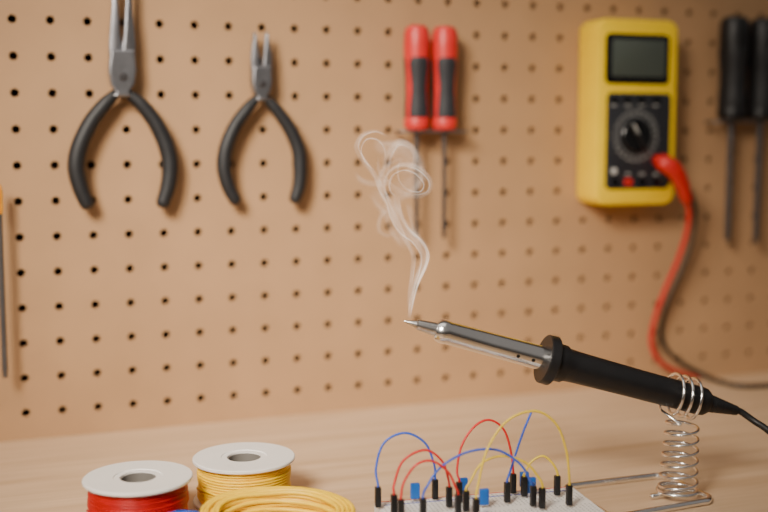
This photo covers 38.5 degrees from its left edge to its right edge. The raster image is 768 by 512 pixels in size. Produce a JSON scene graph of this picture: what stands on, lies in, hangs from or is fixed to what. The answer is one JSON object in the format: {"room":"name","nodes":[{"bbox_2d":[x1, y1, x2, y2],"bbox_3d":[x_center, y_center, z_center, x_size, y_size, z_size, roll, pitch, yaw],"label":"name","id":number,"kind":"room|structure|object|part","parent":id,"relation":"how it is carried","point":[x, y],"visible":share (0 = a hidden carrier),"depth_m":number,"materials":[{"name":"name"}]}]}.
{"room":"electronics workshop","nodes":[
{"label":"electronics workshop","id":0,"kind":"room"},
{"bbox_2d":[7,0,760,415],"bbox_3d":[0.140,0.012,0.950,2.400,1.700,0.021,-2,7,-20],"label":"pegboard holes","id":1,"kind":"structure","parent":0,"point":[15,129],"depth_m":0.85,"materials":[{"name":"black"}]},
{"bbox_3d":[0.360,0.930,0.456,2.400,0.020,1.320,-2,7,-20],"label":"floor","id":2,"kind":"structure","parent":0,"visible":0},
{"bbox_2d":[0,372,767,511],"bbox_3d":[0.256,0.508,0.693,1.900,0.768,0.636,-2,7,-20],"label":"workbench","id":3,"kind":"object","parent":2,"relation":"on","point":[606,434],"depth_m":0.75,"materials":[{"name":"brown wood"}]},
{"bbox_2d":[82,460,192,511],"bbox_3d":[-0.137,0.136,0.612,0.060,0.027,0.060,0,6,0],"label":"spool","id":4,"kind":"object","parent":3,"relation":"on","point":[148,485],"visible":0.98,"depth_m":0.60,"materials":[{"name":"white plastic"}]},
{"bbox_3d":[-0.108,0.145,0.583,0.036,0.013,0.033,-1,6,-5],"label":"wire coil","id":5,"kind":"part","parent":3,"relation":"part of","materials":[{"name":"blue plastic"}]},
{"bbox_2d":[192,442,294,509],"bbox_3d":[-0.083,0.131,0.650,0.060,0.027,0.060,0,6,0],"label":"spool","id":6,"kind":"object","parent":3,"relation":"on","point":[223,468],"visible":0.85,"depth_m":0.64,"materials":[{"name":"white plastic"}]},
{"bbox_3d":[-0.057,0.142,0.593,0.084,0.018,0.063,-1,6,-6],"label":"wire coil","id":7,"kind":"part","parent":3,"relation":"part of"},
{"bbox_2d":[0,0,767,441],"bbox_3d":[0.097,-0.161,0.885,1.225,0.557,0.004,-2,7,-20],"label":"pegboard","id":8,"kind":"object","parent":3,"relation":"on","point":[30,37],"visible":0.83,"depth_m":0.84,"materials":[{"name":"brown wood"}]},
{"bbox_2d":[0,185,7,377],"bbox_3d":[-0.261,0.018,0.750,0.006,0.133,0.006,4,7,34],"label":"screwdriver","id":9,"kind":"object","parent":8,"relation":"hanging from","point":[4,356],"visible":1,"depth_m":0.75,"materials":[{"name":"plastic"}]},
{"bbox_3d":[-0.261,-0.040,0.744,0.005,0.018,0.005,-2,7,-20],"label":"handle","id":10,"kind":"part","parent":9,"relation":"part of","materials":[{"name":"orange plastic"}]},
{"bbox_2d":[67,0,177,209],"bbox_3d":[-0.183,-0.115,0.770,0.077,0.165,0.012,-2,7,-20],"label":"pliers","id":11,"kind":"object","parent":8,"relation":"hanging from","point":[122,68],"visible":1,"depth_m":0.76,"materials":[{"name":"rubber"}]},
{"bbox_3d":[-0.202,-0.074,0.767,0.037,0.084,0.012,-2,7,-20],"label":"handle","id":12,"kind":"part","parent":11,"relation":"part of","materials":[{"name":"black rubber"}]},
{"bbox_3d":[-0.165,-0.075,0.781,0.036,0.084,0.012,-2,7,-20],"label":"handle","id":13,"kind":"part","parent":11,"relation":"part of","materials":[{"name":"black rubber"}]},
{"bbox_2d":[217,32,306,204],"bbox_3d":[-0.089,-0.101,0.806,0.068,0.126,0.011,-2,7,-20],"label":"pliers","id":14,"kind":"object","parent":8,"relation":"hanging from","point":[260,76],"visible":1,"depth_m":0.80,"materials":[{"name":"rubber"}]},
{"bbox_3d":[-0.106,-0.077,0.803,0.033,0.081,0.011,-2,7,-20],"label":"handle","id":15,"kind":"part","parent":14,"relation":"part of","materials":[{"name":"black rubber"}]},
{"bbox_3d":[-0.074,-0.079,0.815,0.034,0.081,0.011,-2,7,-20],"label":"handle","id":16,"kind":"part","parent":14,"relation":"part of","materials":[{"name":"black rubber"}]},
{"bbox_2d":[395,130,468,132],"bbox_3d":[0.035,-0.097,0.854,0.058,0.002,0.023,-2,7,-20],"label":"wire rack","id":17,"kind":"object","parent":8,"relation":"attached to","point":[396,131],"visible":1,"depth_m":0.84,"materials":[{"name":"metal"}]},
{"bbox_2d":[404,25,429,235],"bbox_3d":[0.025,-0.096,0.845,0.020,0.161,0.020,-2,7,-21],"label":"screwdriver","id":18,"kind":"object","parent":17,"relation":"in","point":[416,37],"visible":1,"depth_m":0.83,"materials":[{"name":"red plastic"}]},
{"bbox_3d":[0.025,-0.140,0.840,0.020,0.071,0.020,-2,7,-20],"label":"handle","id":19,"kind":"part","parent":18,"relation":"part of","materials":[{"name":"red plastic"}]},
{"bbox_2d":[431,26,457,237],"bbox_3d":[0.047,-0.095,0.853,0.021,0.163,0.020,-2,7,-20],"label":"screwdriver","id":20,"kind":"object","parent":17,"relation":"in","point":[444,61],"visible":1,"depth_m":0.84,"materials":[{"name":"red plastic"}]},
{"bbox_3d":[0.047,-0.141,0.848,0.020,0.071,0.020,-2,7,-20],"label":"handle","id":21,"kind":"part","parent":20,"relation":"part of","materials":[{"name":"red plastic"}]},
{"bbox_2d":[577,18,677,205],"bbox_3d":[0.202,-0.117,0.904,0.075,0.150,0.041,-2,7,-20],"label":"digital multimeter","id":22,"kind":"object","parent":8,"relation":"attached to","point":[628,67],"visible":1,"depth_m":0.89,"materials":[{"name":"yellow plastic"}]},
{"bbox_2d":[611,178,618,185],"bbox_3d":[0.187,-0.060,0.889,0.007,0.007,0.002,-2,7,-20],"label":"socket","id":23,"kind":"object","parent":22,"relation":"attached to","point":[614,181],"depth_m":0.89,"materials":[{"name":"black plastic"}]},
{"bbox_2d":[624,178,631,185],"bbox_3d":[0.198,-0.060,0.894,0.007,0.007,0.002,-2,7,-20],"label":"socket","id":24,"kind":"object","parent":22,"relation":"attached to","point":[627,179],"depth_m":0.89,"materials":[{"name":"red plastic"}]},
{"bbox_3d":[0.206,-0.093,0.895,0.060,0.078,0.003,-2,7,-20],"label":"control panel","id":25,"kind":"part","parent":22,"relation":"part of","materials":[{"name":"black plastic"}]},
{"bbox_3d":[0.205,-0.159,0.886,0.050,0.029,0.002,-2,7,-20],"label":"display glass","id":26,"kind":"part","parent":22,"relation":"part of","materials":[{"name":"grey glass"}]},
{"bbox_2d":[638,178,645,185],"bbox_3d":[0.211,-0.060,0.898,0.007,0.007,0.002,-2,7,-20],"label":"socket","id":27,"kind":"object","parent":22,"relation":"attached to","point":[641,179],"depth_m":0.90,"materials":[{"name":"black plastic"}]},
{"bbox_2d":[652,178,659,185],"bbox_3d":[0.223,-0.061,0.903,0.007,0.007,0.002,-2,7,-20],"label":"socket","id":28,"kind":"object","parent":22,"relation":"attached to","point":[655,179],"depth_m":0.90,"materials":[{"name":"black plastic"}]},
{"bbox_2d":[648,154,699,378],"bbox_3d":[0.244,0.014,0.932,0.036,0.200,0.089,3,7,26],"label":"lead","id":29,"kind":"object","parent":22,"relation":"attached to","point":[664,163],"visible":0.96,"depth_m":0.91,"materials":[{"name":"red rubber"}]},
{"bbox_2d":[659,175,767,387],"bbox_3d":[0.285,0.020,0.947,0.127,0.184,0.048,-1,6,-11],"label":"lead","id":30,"kind":"object","parent":22,"relation":"attached to","point":[663,179],"visible":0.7,"depth_m":0.95,"materials":[{"name":"rubber"}]},
{"bbox_2d":[704,120,767,122],"bbox_3d":[0.318,-0.117,0.958,0.086,0.002,0.023,-2,7,-20],"label":"wire rack","id":31,"kind":"object","parent":8,"relation":"attached to","point":[709,121],"visible":1,"depth_m":0.94,"materials":[{"name":"metal"}]},
{"bbox_2d":[717,16,749,240],"bbox_3d":[0.299,-0.109,0.946,0.025,0.192,0.025,-2,7,-20],"label":"screwdriver","id":32,"kind":"object","parent":31,"relation":"in","point":[734,32],"visible":1,"depth_m":0.93,"materials":[{"name":"black plastic"}]},
{"bbox_3d":[0.299,-0.165,0.940,0.025,0.079,0.025,-2,7,-20],"label":"handle","id":33,"kind":"part","parent":32,"relation":"part of","materials":[{"name":"black plastic"}]},
{"bbox_2d":[746,18,767,242],"bbox_3d":[0.327,-0.108,0.957,0.026,0.194,0.026,-2,7,-20],"label":"screwdriver","id":34,"kind":"object","parent":31,"relation":"in","point":[757,90],"visible":0.95,"depth_m":0.94,"materials":[{"name":"black plastic"}]},
{"bbox_3d":[0.327,-0.166,0.951,0.026,0.078,0.026,-2,7,-20],"label":"handle","id":35,"kind":"part","parent":34,"relation":"part of","materials":[{"name":"black plastic"}]},
{"bbox_2d":[374,487,604,511],"bbox_3d":[0.059,0.145,0.611,0.120,0.009,0.055,-2,6,-14],"label":"breadboard","id":36,"kind":"object","parent":3,"relation":"on","point":[517,503],"visible":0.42,"depth_m":0.62,"materials":[{"name":"plastic"}]},
{"bbox_2d":[375,432,437,508],"bbox_3d":[0.012,0.119,0.617,0.039,0.041,0.008,-3,7,-23],"label":"jumper wire","id":37,"kind":"object","parent":36,"relation":"on","point":[434,481],"visible":0.94,"depth_m":0.61,"materials":[{"name":"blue plastic"}]},
{"bbox_2d":[410,482,419,501],"bbox_3d":[0.018,0.134,0.622,0.005,0.011,0.003,-2,6,-14],"label":"capacitor","id":38,"kind":"object","parent":36,"relation":"on","point":[414,487],"visible":1,"depth_m":0.62,"materials":[{"name":"blue plastic"}]},
{"bbox_2d":[391,449,452,511],"bbox_3d":[0.020,0.123,0.604,0.037,0.036,0.006,-3,7,-23],"label":"jumper wire","id":39,"kind":"object","parent":36,"relation":"on","point":[449,490],"visible":1,"depth_m":0.60,"materials":[{"name":"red plastic"}]},
{"bbox_2d":[398,459,461,511],"bbox_3d":[0.025,0.126,0.593,0.035,0.033,0.005,-1,6,-14],"label":"jumper wire","id":40,"kind":"object","parent":36,"relation":"on","point":[458,497],"visible":1,"depth_m":0.59,"materials":[{"name":"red plastic"}]},
{"bbox_2d":[460,477,467,493],"bbox_3d":[0.045,0.133,0.632,0.005,0.011,0.003,-1,6,-13],"label":"capacitor","id":41,"kind":"object","parent":36,"relation":"on","point":[464,480],"visible":0.61,"depth_m":0.63,"materials":[{"name":"blue plastic"}]},
{"bbox_2d":[420,448,536,511],"bbox_3d":[0.052,0.123,0.601,0.069,0.037,0.006,-2,6,-18],"label":"jumper wire","id":42,"kind":"object","parent":36,"relation":"on","point":[533,489],"visible":1,"depth_m":0.60,"materials":[{"name":"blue plastic"}]},
{"bbox_2d":[479,488,488,507],"bbox_3d":[0.056,0.135,0.612,0.005,0.011,0.003,-1,6,-13],"label":"capacitor","id":43,"kind":"object","parent":36,"relation":"on","point":[484,492],"visible":0.93,"depth_m":0.61,"materials":[{"name":"blue plastic"}]},
{"bbox_2d":[456,419,516,494],"bbox_3d":[0.058,0.116,0.627,0.040,0.046,0.008,-3,7,-26],"label":"jumper wire","id":44,"kind":"object","parent":36,"relation":"on","point":[513,476],"visible":0.88,"depth_m":0.63,"materials":[{"name":"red plastic"}]},
{"bbox_2d":[463,455,545,511],"bbox_3d":[0.066,0.125,0.606,0.046,0.032,0.005,-1,6,-7],"label":"jumper wire","id":45,"kind":"object","parent":36,"relation":"on","point":[542,491],"visible":1,"depth_m":0.60,"materials":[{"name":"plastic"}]},
{"bbox_2d":[504,412,531,503],"bbox_3d":[0.076,0.114,0.619,0.017,0.052,0.003,-2,7,-19],"label":"jumper wire","id":46,"kind":"object","parent":36,"relation":"on","point":[507,485],"visible":1,"depth_m":0.62,"materials":[{"name":"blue plastic"}]},
{"bbox_2d":[473,410,572,511],"bbox_3d":[0.076,0.113,0.602,0.062,0.057,0.008,-2,7,-22],"label":"jumper wire","id":47,"kind":"object","parent":36,"relation":"on","point":[569,488],"visible":1,"depth_m":0.60,"materials":[{"name":"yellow plastic"}]},
{"bbox_2d":[519,471,528,486],"bbox_3d":[0.082,0.132,0.643,0.005,0.011,0.003,-2,6,-14],"label":"capacitor","id":48,"kind":"object","parent":36,"relation":"on","point":[521,472],"visible":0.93,"depth_m":0.64,"materials":[{"name":"blue plastic"}]},
{"bbox_2d":[527,477,535,495],"bbox_3d":[0.085,0.133,0.633,0.005,0.011,0.003,-1,6,-13],"label":"capacitor","id":49,"kind":"object","parent":36,"relation":"on","point":[533,479],"visible":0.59,"depth_m":0.63,"materials":[{"name":"blue plastic"}]},
{"bbox_2d":[521,455,560,497],"bbox_3d":[0.090,0.126,0.629,0.023,0.025,0.004,-1,6,-5],"label":"jumper wire","id":50,"kind":"object","parent":36,"relation":"on","point":[557,478],"visible":0.96,"depth_m":0.63,"materials":[{"name":"black plastic"}]},
{"bbox_2d":[564,372,711,511],"bbox_3d":[0.153,0.107,0.652,0.080,0.074,0.062,-2,7,-20],"label":"iron stand","id":51,"kind":"object","parent":3,"relation":"on","point":[686,490],"visible":0.88,"depth_m":0.65,"materials":[{"name":"silver metal"}]},
{"bbox_2d":[404,319,767,433],"bbox_3d":[0.153,0.090,0.646,0.280,0.110,0.052,1,6,5],"label":"iron","id":52,"kind":"object","parent":51,"relation":"on","point":[551,360],"visible":1,"depth_m":0.64,"materials":[{"name":"metal"}]},
{"bbox_3d":[0.146,0.075,0.652,0.100,0.022,0.022,16,4,-10],"label":"handle","id":53,"kind":"part","parent":52,"relation":"part of","materials":[{"name":"black plastic"}]},
{"bbox_3d":[0.249,0.120,0.639,0.097,0.052,0.011,5,8,37],"label":"cord","id":54,"kind":"part","parent":52,"relation":"part of","materials":[{"name":"black rubber"}]},
{"bbox_3d":[0.152,0.142,0.656,0.078,0.004,0.062,-2,7,-20],"label":"frame","id":55,"kind":"part","parent":51,"relation":"part of","materials":[{"name":"silver metal"}]}
]}

